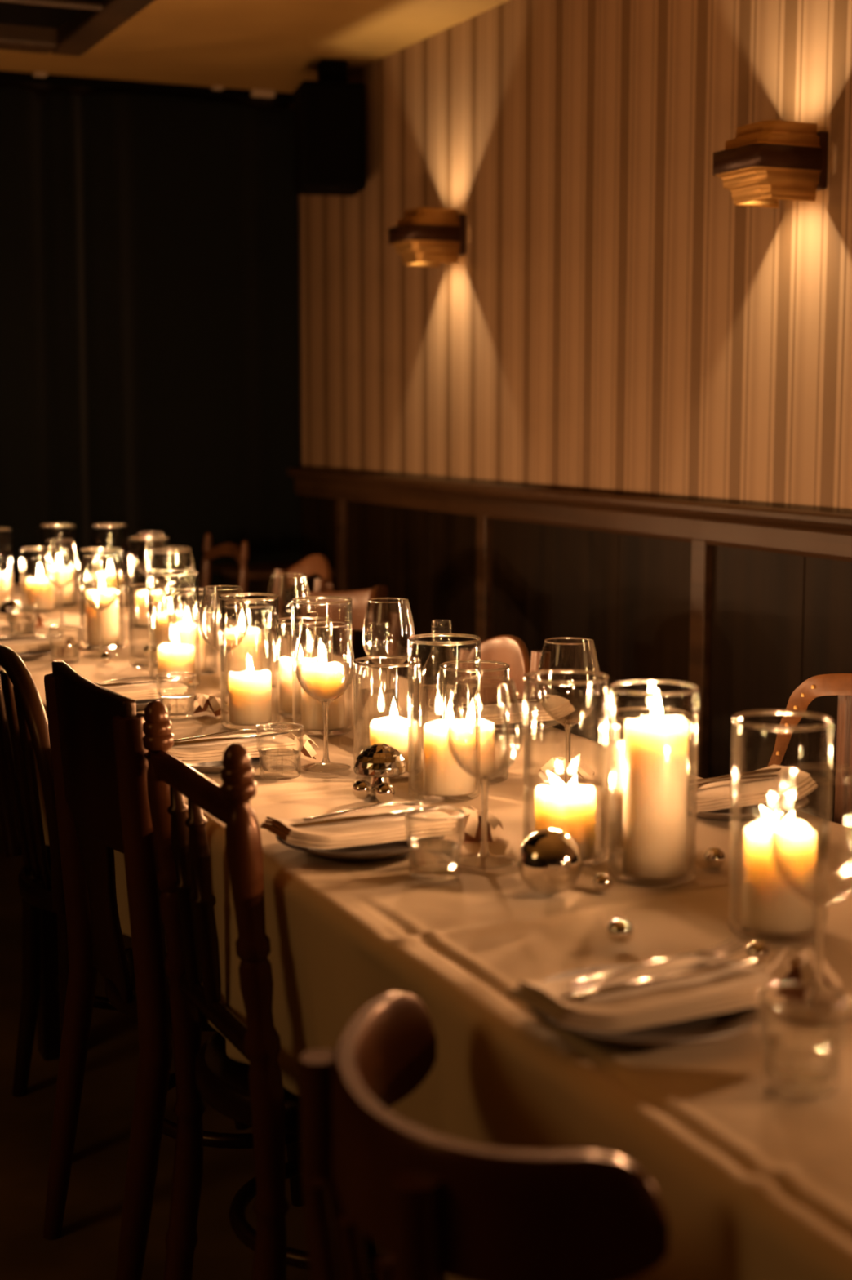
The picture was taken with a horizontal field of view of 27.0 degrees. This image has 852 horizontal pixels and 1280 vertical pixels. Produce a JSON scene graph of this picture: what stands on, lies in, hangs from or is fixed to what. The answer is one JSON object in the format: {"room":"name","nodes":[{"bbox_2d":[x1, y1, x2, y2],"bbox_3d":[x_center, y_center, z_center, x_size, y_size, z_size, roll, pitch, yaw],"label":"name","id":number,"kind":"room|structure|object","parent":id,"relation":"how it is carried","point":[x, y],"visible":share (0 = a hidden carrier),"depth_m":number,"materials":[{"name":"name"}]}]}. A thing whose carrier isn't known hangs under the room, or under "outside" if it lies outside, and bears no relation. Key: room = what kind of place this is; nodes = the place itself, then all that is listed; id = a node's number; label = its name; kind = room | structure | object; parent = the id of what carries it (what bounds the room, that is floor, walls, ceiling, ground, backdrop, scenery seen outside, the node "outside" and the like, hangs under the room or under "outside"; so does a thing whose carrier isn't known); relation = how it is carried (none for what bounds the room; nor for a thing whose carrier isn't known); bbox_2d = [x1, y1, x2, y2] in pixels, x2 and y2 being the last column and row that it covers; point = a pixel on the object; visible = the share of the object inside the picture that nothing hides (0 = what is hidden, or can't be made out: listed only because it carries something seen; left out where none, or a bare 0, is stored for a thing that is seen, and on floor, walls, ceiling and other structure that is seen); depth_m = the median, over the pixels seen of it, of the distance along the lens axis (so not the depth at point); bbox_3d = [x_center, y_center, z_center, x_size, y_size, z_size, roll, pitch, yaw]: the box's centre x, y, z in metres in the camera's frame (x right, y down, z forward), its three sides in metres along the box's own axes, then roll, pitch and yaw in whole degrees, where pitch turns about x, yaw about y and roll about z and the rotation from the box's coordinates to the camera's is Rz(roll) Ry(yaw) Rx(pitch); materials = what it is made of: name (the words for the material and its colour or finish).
{"room":"restaurant dining room","nodes":[
{"label":"restaurant dining room","id":0,"kind":"room"},
{"bbox_2d":[0,80,288,109],"bbox_3d":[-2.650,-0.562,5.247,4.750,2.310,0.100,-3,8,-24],"label":"curtain rod","id":1,"kind":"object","parent":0,"point":[43,88],"depth_m":5.78,"materials":[{"name":"brown paint"}]},
{"bbox_2d":[0,822,444,1279],"bbox_3d":[-1.085,1.073,1.995,4.950,0.100,7.650,-3,8,-24],"label":"floor","id":2,"kind":"structure","parent":0,"point":[86,1248],"depth_m":3.01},
{"bbox_2d":[0,644,248,1129],"bbox_3d":[-0.543,0.432,3.187,0.436,0.871,0.491,-3,8,-24],"label":"chair","id":3,"kind":"object","parent":2,"relation":"on","point":[41,886],"visible":0.53,"depth_m":3.07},
{"bbox_2d":[43,659,377,1279],"bbox_3d":[-0.308,0.491,2.603,0.442,0.902,0.445,-3,8,-24],"label":"chair","id":4,"kind":"object","parent":2,"relation":"on","point":[100,764],"visible":0.62,"depth_m":2.46,"materials":[{"name":"red wood"}]},
{"bbox_2d":[200,533,248,624],"bbox_3d":[-0.796,0.120,5.560,0.430,0.879,0.413,-3,8,-24],"label":"chair","id":5,"kind":"object","parent":2,"relation":"on","point":[242,556],"visible":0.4,"depth_m":5.63,"materials":[{"name":"brown wood"}]},
{"bbox_2d":[142,700,391,1279],"bbox_3d":[-0.111,0.535,2.245,0.404,0.907,0.382,-3,8,-24],"label":"spindle chair","id":6,"kind":"object","parent":2,"relation":"on","point":[254,1095],"visible":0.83,"depth_m":2.15,"materials":[{"name":"red wood"}]},
{"bbox_2d":[213,561,334,652],"bbox_3d":[-0.502,0.136,5.892,0.315,0.760,0.300,-3,8,-24],"label":"chair","id":7,"kind":"object","parent":2,"relation":"on","point":[259,574],"visible":0.27,"depth_m":5.75,"materials":[{"name":"brown wood"}]},
{"bbox_2d":[270,554,333,649],"bbox_3d":[-0.487,0.222,4.746,0.461,0.888,0.390,-3,8,-24],"label":"chair","id":8,"kind":"object","parent":2,"relation":"on","point":[314,564],"visible":0.16,"depth_m":4.84,"materials":[{"name":"brown wood"}]},
{"bbox_2d":[301,585,402,674],"bbox_3d":[-0.323,0.294,4.261,0.474,0.868,0.442,-3,8,-24],"label":"chair","id":9,"kind":"object","parent":2,"relation":"on","point":[377,612],"visible":0.14,"depth_m":4.36,"materials":[{"name":"brown wood"}]},
{"bbox_2d":[299,991,669,1279],"bbox_3d":[0.119,0.704,1.430,0.452,0.782,0.409,-3,8,-24],"label":"bentwood chair","id":10,"kind":"object","parent":2,"relation":"on","point":[442,1206],"visible":1,"depth_m":1.19,"materials":[{"name":"red wood"}]},
{"bbox_2d":[457,635,551,702],"bbox_3d":[-0.022,0.433,3.204,0.428,0.863,0.390,-3,8,-24],"label":"chair","id":11,"kind":"object","parent":2,"relation":"on","point":[511,650],"visible":0.12,"depth_m":3.28,"materials":[{"name":"brown wood"}]},
{"bbox_2d":[767,673,851,766],"bbox_3d":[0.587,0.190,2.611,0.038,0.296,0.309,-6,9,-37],"label":"chair","id":12,"kind":"object","parent":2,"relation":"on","point":[831,684],"visible":0.66,"depth_m":2.62,"materials":[{"name":"brown wood"}]},
{"bbox_2d":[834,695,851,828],"bbox_3d":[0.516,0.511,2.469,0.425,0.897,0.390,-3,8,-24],"label":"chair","id":13,"kind":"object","parent":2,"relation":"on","point":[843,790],"visible":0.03,"depth_m":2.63,"materials":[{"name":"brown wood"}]},
{"bbox_3d":[-0.229,0.508,3.085,0.695,0.742,5.000,-3,8,-24],"label":"dining table","id":14,"kind":"object","parent":2,"relation":"on","visible":0},
{"bbox_2d":[0,581,851,1279],"bbox_3d":[-0.232,0.265,3.059,0.754,0.281,5.053,-3,8,-24],"label":"tablecloth","id":15,"kind":"object","parent":14,"relation":"on","point":[752,1181],"visible":0.34,"depth_m":1.75,"materials":[{"name":"beige fabric"}]},
{"bbox_2d":[16,650,52,660],"bbox_3d":[-0.875,0.028,3.746,0.200,0.017,0.200,-4,8,-26],"label":"plate","id":16,"kind":"object","parent":15,"relation":"on","point":[27,655],"visible":0.38,"depth_m":3.70,"materials":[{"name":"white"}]},
{"bbox_2d":[19,546,59,612],"bbox_3d":[-0.999,-0.157,4.601,0.098,0.163,0.098,-2,8,-16],"label":"glass vase","id":17,"kind":"object","parent":15,"relation":"on","point":[52,610],"visible":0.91,"depth_m":4.60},
{"bbox_2d":[26,576,54,609],"bbox_3d":[-0.999,-0.139,4.603,0.071,0.113,0.071,-3,8,-24],"label":"pillar candle","id":18,"kind":"object","parent":17,"relation":"in","point":[40,592],"visible":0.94,"depth_m":4.58,"materials":[{"name":"beige wax"}]},
{"bbox_2d":[39,523,78,606],"bbox_3d":[-0.978,-0.200,4.732,0.098,0.215,0.098,7,10,44],"label":"glass vase","id":19,"kind":"object","parent":15,"relation":"on","point":[67,524],"visible":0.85,"depth_m":4.73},
{"bbox_2d":[45,565,73,604],"bbox_3d":[-0.977,-0.163,4.738,0.071,0.127,0.071,-3,8,-24],"label":"pillar candle","id":20,"kind":"object","parent":19,"relation":"in","point":[64,574],"visible":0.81,"depth_m":4.71,"materials":[{"name":"beige wax"}]},
{"bbox_2d":[42,538,79,629],"bbox_3d":[-0.870,-0.134,4.237,0.086,0.211,0.086,-4,9,-31],"label":"wine glass","id":21,"kind":"object","parent":15,"relation":"on","point":[61,588],"visible":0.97,"depth_m":4.24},
{"bbox_2d":[42,540,79,587],"bbox_3d":[-0.870,-0.180,4.231,0.086,0.117,0.086,6,9,39],"label":"bowl","id":22,"kind":"object","parent":21,"relation":"on","point":[46,540],"depth_m":4.22,"materials":[{"name":"clear glass"}]},
{"bbox_2d":[79,555,119,657],"bbox_3d":[-0.688,-0.071,3.752,0.086,0.211,0.086,-1,7,-8],"label":"wine glass","id":23,"kind":"object","parent":15,"relation":"on","point":[100,611],"visible":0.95,"depth_m":3.75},
{"bbox_2d":[79,556,119,611],"bbox_3d":[-0.688,-0.117,3.746,0.086,0.117,0.086,0,7,1],"label":"bowl","id":24,"kind":"object","parent":23,"relation":"on","point":[100,609],"depth_m":3.74,"materials":[{"name":"clear glass"}]},
{"bbox_2d":[78,546,125,648],"bbox_3d":[-0.710,-0.092,3.899,0.098,0.215,0.098,2,8,12],"label":"glass vase","id":25,"kind":"object","parent":15,"relation":"on","point":[85,549],"visible":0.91,"depth_m":3.89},
{"bbox_2d":[85,588,119,645],"bbox_3d":[-0.710,-0.067,3.902,0.071,0.151,0.071,-3,8,-24],"label":"pillar candle","id":26,"kind":"object","parent":25,"relation":"in","point":[96,598],"visible":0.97,"depth_m":3.88,"materials":[{"name":"beige wax"}]},
{"bbox_2d":[135,697,160,710],"bbox_3d":[-0.535,0.106,3.136,0.200,0.017,0.200,-4,8,-26],"label":"plate","id":27,"kind":"object","parent":15,"relation":"on","point":[140,704],"visible":0.05,"depth_m":3.12,"materials":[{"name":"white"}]},
{"bbox_2d":[105,679,187,700],"bbox_3d":[-0.538,0.085,3.131,0.215,0.029,0.111,-4,8,-26],"label":"napkin","id":28,"kind":"object","parent":27,"relation":"on","point":[141,691],"visible":0.48,"depth_m":3.11,"materials":[{"name":"beige"}]},
{"bbox_2d":[128,535,171,628],"bbox_3d":[-0.662,-0.140,4.265,0.098,0.215,0.098,1,7,5],"label":"glass vase","id":29,"kind":"object","parent":15,"relation":"on","point":[161,537],"visible":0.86,"depth_m":4.26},
{"bbox_2d":[135,590,165,625],"bbox_3d":[-0.662,-0.094,4.271,0.071,0.110,0.071,-3,8,-24],"label":"pillar candle","id":30,"kind":"object","parent":29,"relation":"in","point":[157,602],"visible":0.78,"depth_m":4.24,"materials":[{"name":"beige wax"}]},
{"bbox_2d":[146,547,192,649],"bbox_3d":[-0.558,-0.089,3.876,0.098,0.215,0.098,0,7,-1],"label":"glass vase","id":31,"kind":"object","parent":15,"relation":"on","point":[153,550],"visible":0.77,"depth_m":3.87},
{"bbox_2d":[154,609,186,646],"bbox_3d":[-0.558,-0.042,3.882,0.071,0.105,0.071,-3,8,-24],"label":"pillar candle","id":32,"kind":"object","parent":31,"relation":"in","point":[161,636],"visible":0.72,"depth_m":3.85,"materials":[{"name":"beige wax"}]},
{"bbox_2d":[146,568,200,687],"bbox_3d":[-0.475,-0.022,3.356,0.098,0.215,0.098,0,7,0],"label":"glass vase","id":33,"kind":"object","parent":15,"relation":"on","point":[194,571],"visible":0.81,"depth_m":3.35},
{"bbox_2d":[157,642,195,683],"bbox_3d":[-0.473,0.027,3.364,0.071,0.101,0.071,-3,8,-24],"label":"pillar candle","id":34,"kind":"object","parent":33,"relation":"in","point":[171,657],"visible":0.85,"depth_m":3.34,"materials":[{"name":"beige wax"}]},
{"bbox_2d":[155,671,195,719],"bbox_3d":[-0.423,0.095,3.011,0.067,0.072,0.067,-1,7,-9],"label":"water tumbler","id":35,"kind":"object","parent":15,"relation":"on","point":[174,703],"visible":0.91,"depth_m":3.00,"materials":[{"name":"clear glass"}]},
{"bbox_2d":[166,588,217,675],"bbox_3d":[-0.462,-0.016,3.514,0.098,0.163,0.098,-2,8,-16],"label":"glass vase","id":36,"kind":"object","parent":15,"relation":"on","point":[207,671],"visible":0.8,"depth_m":3.51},
{"bbox_2d":[169,621,206,671],"bbox_3d":[-0.470,-0.003,3.515,0.071,0.123,0.071,-3,8,-24],"label":"pillar candle","id":37,"kind":"object","parent":36,"relation":"in","point":[182,632],"visible":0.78,"depth_m":3.49,"materials":[{"name":"beige wax"}]},
{"bbox_2d":[198,585,248,710],"bbox_3d":[-0.353,0.013,3.102,0.086,0.211,0.086,-5,9,-34],"label":"wine glass","id":38,"kind":"object","parent":15,"relation":"on","point":[224,652],"visible":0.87,"depth_m":3.10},
{"bbox_2d":[198,588,248,653],"bbox_3d":[-0.353,-0.033,3.095,0.086,0.117,0.086,-6,9,-37],"label":"bowl","id":39,"kind":"object","parent":38,"relation":"on","point":[224,651],"depth_m":3.09,"materials":[{"name":"clear glass"}]},
{"bbox_2d":[186,756,261,773],"bbox_3d":[-0.305,0.174,2.610,0.200,0.017,0.200,-4,8,-28],"label":"plate","id":40,"kind":"object","parent":15,"relation":"on","point":[212,767],"visible":0.17,"depth_m":2.57,"materials":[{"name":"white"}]},
{"bbox_2d":[168,732,297,763],"bbox_3d":[-0.307,0.153,2.605,0.215,0.029,0.111,-4,8,-28],"label":"napkin","id":41,"kind":"object","parent":40,"relation":"on","point":[214,751],"visible":0.59,"depth_m":2.58,"materials":[{"name":"beige"}]},
{"bbox_2d":[217,600,271,694],"bbox_3d":[-0.334,0.014,3.278,0.098,0.163,0.098,5,9,34],"label":"glass vase","id":42,"kind":"object","parent":15,"relation":"on","point":[268,604],"visible":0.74,"depth_m":3.27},
{"bbox_2d":[223,625,262,689],"bbox_3d":[-0.338,0.017,3.279,0.071,0.143,0.071,-3,8,-24],"label":"pillar candle","id":43,"kind":"object","parent":42,"relation":"in","point":[247,655],"visible":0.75,"depth_m":3.25,"materials":[{"name":"beige wax"}]},
{"bbox_2d":[218,592,279,729],"bbox_3d":[-0.290,0.034,2.921,0.101,0.215,0.101,2,8,15],"label":"glass vase","id":44,"kind":"object","parent":15,"relation":"on","point":[230,726],"visible":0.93,"depth_m":2.91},
{"bbox_2d":[228,669,271,724],"bbox_3d":[-0.290,0.084,2.927,0.071,0.101,0.071,-3,8,-24],"label":"pillar candle","id":45,"kind":"object","parent":44,"relation":"in","point":[250,691],"visible":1,"depth_m":2.90,"materials":[{"name":"beige wax"}]},
{"bbox_2d":[255,722,303,780],"bbox_3d":[-0.207,0.158,2.520,0.067,0.072,0.067,3,8,20],"label":"water tumbler","id":46,"kind":"object","parent":15,"relation":"on","point":[277,760],"visible":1,"depth_m":2.51,"materials":[{"name":"clear glass"}]},
{"bbox_2d":[266,573,311,688],"bbox_3d":[-0.257,-0.018,3.339,0.086,0.211,0.086,5,9,33],"label":"wine glass","id":47,"kind":"object","parent":15,"relation":"on","point":[288,635],"visible":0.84,"depth_m":3.33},
{"bbox_2d":[266,575,311,636],"bbox_3d":[-0.257,-0.064,3.333,0.086,0.117,0.086,-3,8,-25],"label":"bowl","id":48,"kind":"object","parent":47,"relation":"on","point":[288,634],"depth_m":3.33,"materials":[{"name":"clear glass"}]},
{"bbox_2d":[275,616,333,718],"bbox_3d":[-0.207,0.046,3.030,0.098,0.163,0.098,-3,8,-25],"label":"glass vase","id":49,"kind":"object","parent":15,"relation":"on","point":[284,714],"visible":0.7,"depth_m":3.02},
{"bbox_2d":[279,655,319,713],"bbox_3d":[-0.215,0.059,3.032,0.071,0.123,0.071,-3,8,-24],"label":"pillar candle","id":50,"kind":"object","parent":49,"relation":"in","point":[285,662],"visible":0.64,"depth_m":3.00,"materials":[{"name":"beige wax"}]},
{"bbox_2d":[291,595,352,735],"bbox_3d":[-0.168,0.041,2.870,0.101,0.215,0.101,-5,9,-35],"label":"glass vase","id":51,"kind":"object","parent":15,"relation":"on","point":[342,731],"visible":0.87,"depth_m":2.86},
{"bbox_2d":[301,661,345,730],"bbox_3d":[-0.167,0.074,2.875,0.071,0.134,0.071,-3,8,-24],"label":"pillar candle","id":52,"kind":"object","parent":51,"relation":"in","point":[323,681],"visible":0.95,"depth_m":2.85,"materials":[{"name":"beige wax"}]},
{"bbox_2d":[295,621,355,772],"bbox_3d":[-0.145,0.082,2.571,0.086,0.211,0.086,-3,8,-22],"label":"wine glass","id":53,"kind":"object","parent":15,"relation":"on","point":[339,766],"visible":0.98,"depth_m":2.57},
{"bbox_2d":[295,625,355,703],"bbox_3d":[-0.145,0.035,2.565,0.086,0.117,0.086,2,8,14],"label":"bowl","id":54,"kind":"object","parent":53,"relation":"on","point":[324,701],"depth_m":2.56,"materials":[{"name":"clear glass"}]},
{"bbox_2d":[275,835,444,861],"bbox_3d":[-0.078,0.238,2.116,0.200,0.017,0.200,-4,8,-27],"label":"plate","id":55,"kind":"object","parent":15,"relation":"on","point":[394,849],"visible":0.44,"depth_m":2.07,"materials":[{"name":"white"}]},
{"bbox_2d":[260,804,457,848],"bbox_3d":[-0.081,0.217,2.112,0.215,0.029,0.111,-4,8,-27],"label":"napkin","id":56,"kind":"object","parent":55,"relation":"on","point":[382,829],"visible":0.81,"depth_m":2.08,"materials":[{"name":"beige"}]},
{"bbox_2d":[358,622,398,753],"bbox_3d":[-0.072,0.074,2.674,0.061,0.200,0.061,-3,8,-24],"label":"glass bottle","id":57,"kind":"object","parent":15,"relation":"on","point":[375,702],"visible":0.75,"depth_m":2.66,"materials":[{"name":"glass"}]},
{"bbox_2d":[353,743,406,797],"bbox_3d":[-0.062,0.175,2.401,0.072,0.070,0.072,-3,8,-24],"label":"mushroom","id":58,"kind":"object","parent":15,"relation":"on","point":[380,762],"visible":0.96,"depth_m":2.38,"materials":[{"name":"silver metal"}]},
{"bbox_2d":[352,655,422,778],"bbox_3d":[-0.055,0.109,2.543,0.098,0.163,0.098,-7,10,-45],"label":"glass vase","id":59,"kind":"object","parent":15,"relation":"on","point":[419,660],"visible":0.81,"depth_m":2.53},
{"bbox_2d":[369,715,418,771],"bbox_3d":[-0.046,0.132,2.547,0.071,0.102,0.071,-3,8,-24],"label":"pillar candle","id":60,"kind":"object","parent":59,"relation":"in","point":[390,730],"visible":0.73,"depth_m":2.52,"materials":[{"name":"beige wax"}]},
{"bbox_2d":[404,805,465,881],"bbox_3d":[0.010,0.228,1.983,0.067,0.072,0.067,-7,10,-41],"label":"water tumbler","id":61,"kind":"object","parent":15,"relation":"on","point":[428,855],"visible":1,"depth_m":1.97,"materials":[{"name":"clear glass"}]},
{"bbox_2d":[421,620,461,750],"bbox_3d":[0.023,0.070,2.707,0.061,0.200,0.061,-3,8,-24],"label":"glass bottle","id":62,"kind":"object","parent":15,"relation":"on","point":[431,693],"visible":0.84,"depth_m":2.69,"materials":[{"name":"glass"}]},
{"bbox_2d":[408,633,481,803],"bbox_3d":[0.025,0.103,2.385,0.098,0.215,0.098,4,9,30],"label":"glass vase","id":63,"kind":"object","parent":15,"relation":"on","point":[420,794],"visible":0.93,"depth_m":2.38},
{"bbox_2d":[423,719,475,795],"bbox_3d":[0.032,0.141,2.391,0.071,0.124,0.071,-3,8,-24],"label":"pillar candle","id":64,"kind":"object","parent":63,"relation":"in","point":[442,775],"visible":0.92,"depth_m":2.36,"materials":[{"name":"beige wax"}]},
{"bbox_2d":[440,659,509,785],"bbox_3d":[0.068,0.115,2.497,0.101,0.163,0.101,1,7,5],"label":"glass vase","id":65,"kind":"object","parent":15,"relation":"on","point":[498,780],"visible":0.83,"depth_m":2.49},
{"bbox_2d":[451,716,495,778],"bbox_3d":[0.062,0.135,2.500,0.071,0.108,0.071,-3,8,-24],"label":"pillar candle","id":66,"kind":"object","parent":65,"relation":"in","point":[487,727],"visible":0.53,"depth_m":2.48,"materials":[{"name":"beige wax"}]},
{"bbox_2d":[449,805,502,841],"bbox_3d":[0.062,0.222,2.167,0.066,0.037,0.078,0,7,-3],"label":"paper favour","id":67,"kind":"object","parent":15,"relation":"on","point":[473,823],"visible":0.83,"depth_m":2.15,"materials":[{"name":"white paper"}]},
{"bbox_2d":[447,676,522,869],"bbox_3d":[0.067,0.151,2.034,0.086,0.211,0.086,-1,7,-5],"label":"wine glass","id":68,"kind":"object","parent":15,"relation":"on","point":[484,780],"visible":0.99,"depth_m":2.03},
{"bbox_2d":[447,681,522,781],"bbox_3d":[0.067,0.105,2.028,0.086,0.117,0.086,-3,8,-24],"label":"bowl","id":69,"kind":"object","parent":68,"relation":"on","point":[482,778],"depth_m":2.02,"materials":[{"name":"clear glass"}]},
{"bbox_2d":[494,716,564,734],"bbox_3d":[0.127,0.135,2.912,0.200,0.017,0.200,-4,8,-26],"label":"plate","id":70,"kind":"object","parent":15,"relation":"on","point":[532,726],"visible":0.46,"depth_m":2.87,"materials":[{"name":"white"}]},
{"bbox_2d":[459,693,574,724],"bbox_3d":[0.129,0.113,2.911,0.215,0.029,0.111,-4,8,-26],"label":"napkin","id":71,"kind":"object","parent":70,"relation":"on","point":[559,707],"visible":0.7,"depth_m":2.89,"materials":[{"name":"beige"}]},
{"bbox_2d":[516,828,582,895],"bbox_3d":[0.133,0.238,1.909,0.071,0.071,0.071,-3,8,-24],"label":"ball","id":72,"kind":"object","parent":15,"relation":"on","point":[549,861],"visible":1,"depth_m":1.88,"materials":[{"name":"silver mirror"}]},
{"bbox_2d":[523,669,609,867],"bbox_3d":[0.161,0.147,2.047,0.098,0.215,0.098,-1,7,-9],"label":"glass vase","id":73,"kind":"object","parent":15,"relation":"on","point":[606,676],"visible":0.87,"depth_m":2.04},
{"bbox_2d":[534,782,595,858],"bbox_3d":[0.161,0.199,2.054,0.071,0.096,0.071,-3,8,-24],"label":"pillar candle","id":74,"kind":"object","parent":73,"relation":"in","point":[570,808],"visible":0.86,"depth_m":2.03,"materials":[{"name":"beige wax"}]},
{"bbox_2d":[536,637,600,783],"bbox_3d":[0.191,0.105,2.388,0.086,0.211,0.086,-6,9,-37],"label":"wine glass","id":75,"kind":"object","parent":15,"relation":"on","point":[568,726],"visible":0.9,"depth_m":2.38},
{"bbox_2d":[536,641,600,726],"bbox_3d":[0.191,0.059,2.382,0.086,0.117,0.086,-2,8,-12],"label":"bowl","id":76,"kind":"object","parent":75,"relation":"on","point":[567,723],"depth_m":2.37,"materials":[{"name":"clear glass"}]},
{"bbox_2d":[528,964,764,1047],"bbox_3d":[0.186,0.316,1.516,0.200,0.017,0.200,-4,8,-28],"label":"plate","id":77,"kind":"object","parent":15,"relation":"on","point":[708,1028],"visible":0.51,"depth_m":1.47,"materials":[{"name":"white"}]},
{"bbox_2d":[508,950,778,1032],"bbox_3d":[0.184,0.294,1.511,0.215,0.029,0.111,-4,8,-28],"label":"napkin","id":78,"kind":"object","parent":77,"relation":"on","point":[738,988],"visible":0.84,"depth_m":1.48,"materials":[{"name":"beige"}]},
{"bbox_2d":[558,959,755,1001],"bbox_3d":[0.198,0.286,1.499,0.208,0.006,0.015,-4,9,-31],"label":"table knife","id":79,"kind":"object","parent":78,"relation":"on","point":[601,991],"visible":1,"depth_m":1.49,"materials":[{"name":"silver metal"}]},
{"bbox_2d":[568,939,747,987],"bbox_3d":[0.201,0.279,1.535,0.193,0.006,0.022,-5,9,-34],"label":"fork","id":80,"kind":"object","parent":78,"relation":"on","point":[704,954],"visible":1,"depth_m":1.53,"materials":[{"name":"silver metal"}]},
{"bbox_2d":[607,706,691,855],"bbox_3d":[0.262,0.167,2.098,0.098,0.163,0.098,5,9,35],"label":"glass vase","id":81,"kind":"object","parent":15,"relation":"on","point":[688,717],"visible":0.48,"depth_m":2.10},
{"bbox_2d":[610,739,624,848],"bbox_3d":[0.253,0.166,2.095,0.071,0.152,0.071,-3,8,-24],"label":"pillar candle","id":82,"kind":"object","parent":81,"relation":"in","point":[619,746],"visible":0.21,"depth_m":2.08,"materials":[{"name":"beige wax"}]},
{"bbox_2d":[608,679,699,887],"bbox_3d":[0.251,0.157,1.969,0.098,0.215,0.098,-2,8,-18],"label":"glass vase","id":83,"kind":"object","parent":15,"relation":"on","point":[612,686],"visible":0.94,"depth_m":1.96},
{"bbox_2d":[622,714,688,878],"bbox_3d":[0.254,0.156,1.968,0.071,0.204,0.071,-3,8,-24],"label":"pillar candle","id":84,"kind":"object","parent":83,"relation":"in","point":[655,762],"visible":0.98,"depth_m":1.94,"materials":[{"name":"beige wax"}]},
{"bbox_2d":[686,796,808,821],"bbox_3d":[0.396,0.212,2.314,0.200,0.017,0.200,-4,8,-28],"label":"plate","id":85,"kind":"object","parent":15,"relation":"on","point":[754,812],"visible":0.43,"depth_m":2.27,"materials":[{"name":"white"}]},
{"bbox_2d":[686,764,817,812],"bbox_3d":[0.398,0.191,2.314,0.215,0.029,0.111,-4,8,-28],"label":"napkin","id":86,"kind":"object","parent":85,"relation":"on","point":[715,796],"visible":0.73,"depth_m":2.29,"materials":[{"name":"beige"}]},
{"bbox_2d":[728,710,834,943],"bbox_3d":[0.351,0.183,1.764,0.098,0.215,0.098,0,7,4],"label":"glass vase","id":87,"kind":"object","parent":15,"relation":"on","point":[735,717],"visible":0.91,"depth_m":1.75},
{"bbox_2d":[742,817,816,933],"bbox_3d":[0.351,0.224,1.769,0.071,0.120,0.071,-3,8,-24],"label":"pillar candle","id":88,"kind":"object","parent":87,"relation":"in","point":[769,905],"visible":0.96,"depth_m":1.74,"materials":[{"name":"beige wax"}]},
{"bbox_2d":[758,982,848,1098],"bbox_3d":[0.288,0.308,1.363,0.067,0.072,0.067,-3,8,-24],"label":"water tumbler","id":89,"kind":"object","parent":15,"relation":"on","point":[795,1056],"visible":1,"depth_m":1.35,"materials":[{"name":"clear glass"}]},
{"bbox_2d":[765,946,841,998],"bbox_3d":[0.338,0.296,1.591,0.066,0.037,0.078,7,10,42],"label":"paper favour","id":90,"kind":"object","parent":15,"relation":"on","point":[786,965],"visible":0.88,"depth_m":1.58,"materials":[{"name":"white paper"}]},
{"bbox_2d":[770,764,851,1026],"bbox_3d":[0.338,0.217,1.521,0.086,0.211,0.086,-7,10,-44],"label":"wine glass","id":91,"kind":"object","parent":15,"relation":"on","point":[820,905],"visible":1,"depth_m":1.52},
{"bbox_2d":[770,771,851,907],"bbox_3d":[0.338,0.171,1.516,0.086,0.117,0.086,-3,8,-24],"label":"bowl","id":92,"kind":"object","parent":91,"relation":"on","point":[816,903],"depth_m":1.51,"materials":[{"name":"clear glass"}]},
{"bbox_2d":[0,0,509,93],"bbox_3d":[-1.085,-1.317,1.686,4.950,0.100,7.650,-3,8,-24],"label":"ceiling","id":93,"kind":"structure","parent":0,"point":[278,46],"depth_m":5.03,"materials":[{"name":"paint"}]},
{"bbox_2d":[0,0,155,56],"bbox_3d":[-1.231,-1.449,3.336,1.855,0.059,2.780,-3,8,-24],"label":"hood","id":94,"kind":"object","parent":93,"relation":"attached to","point":[59,27],"visible":1,"depth_m":4.67,"materials":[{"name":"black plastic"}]},
{"bbox_2d":[0,70,301,615],"bbox_3d":[-2.561,-0.553,5.099,4.691,2.290,0.137,-3,8,-24],"label":"curtain","id":95,"kind":"object","parent":93,"relation":"hanging from","point":[149,278],"visible":0.77,"depth_m":5.83,"materials":[{"name":"black fabric"}]},
{"bbox_2d":[288,0,851,822],"bbox_3d":[1.108,-0.250,2.831,0.130,2.310,7.650,-3,8,-24],"label":"wall","id":96,"kind":"structure","parent":0,"point":[610,320],"depth_m":4.20,"materials":[{"name":"paper"}]},
{"bbox_2d":[293,59,366,195],"bbox_3d":[-0.290,-1.546,5.351,0.195,0.384,0.200,-2,8,-12],"label":"loudspeaker","id":97,"kind":"object","parent":96,"relation":"attached to","point":[330,112],"visible":1,"depth_m":5.27,"materials":[{"name":"black plastic"}]},
{"bbox_2d":[306,84,362,183],"bbox_3d":[-0.270,-1.497,5.264,0.165,0.280,0.010,-2,8,-12],"label":"grille","id":98,"kind":"object","parent":97,"relation":"attached to","point":[334,112],"depth_m":5.26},
{"bbox_2d":[388,207,466,266],"bbox_3d":[0.002,-1.104,4.874,0.172,0.146,0.158,-3,8,-24],"label":"wall sconce","id":99,"kind":"object","parent":96,"relation":"attached to","point":[425,236],"visible":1,"depth_m":4.82,"materials":[{"name":"wood"}]},
{"bbox_2d":[286,467,851,562],"bbox_3d":[1.051,-0.122,2.821,0.054,0.089,7.450,-3,8,-24],"label":"trim","id":100,"kind":"structure","parent":96,"relation":"attached to","point":[793,531],"depth_m":4.14,"materials":[{"name":"brown wood"}]},
{"bbox_2d":[712,120,828,208],"bbox_3d":[0.663,-0.918,3.434,0.172,0.146,0.158,-3,8,-24],"label":"wall sconce","id":101,"kind":"object","parent":96,"relation":"attached to","point":[766,162],"visible":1,"depth_m":3.38,"materials":[{"name":"wood"}]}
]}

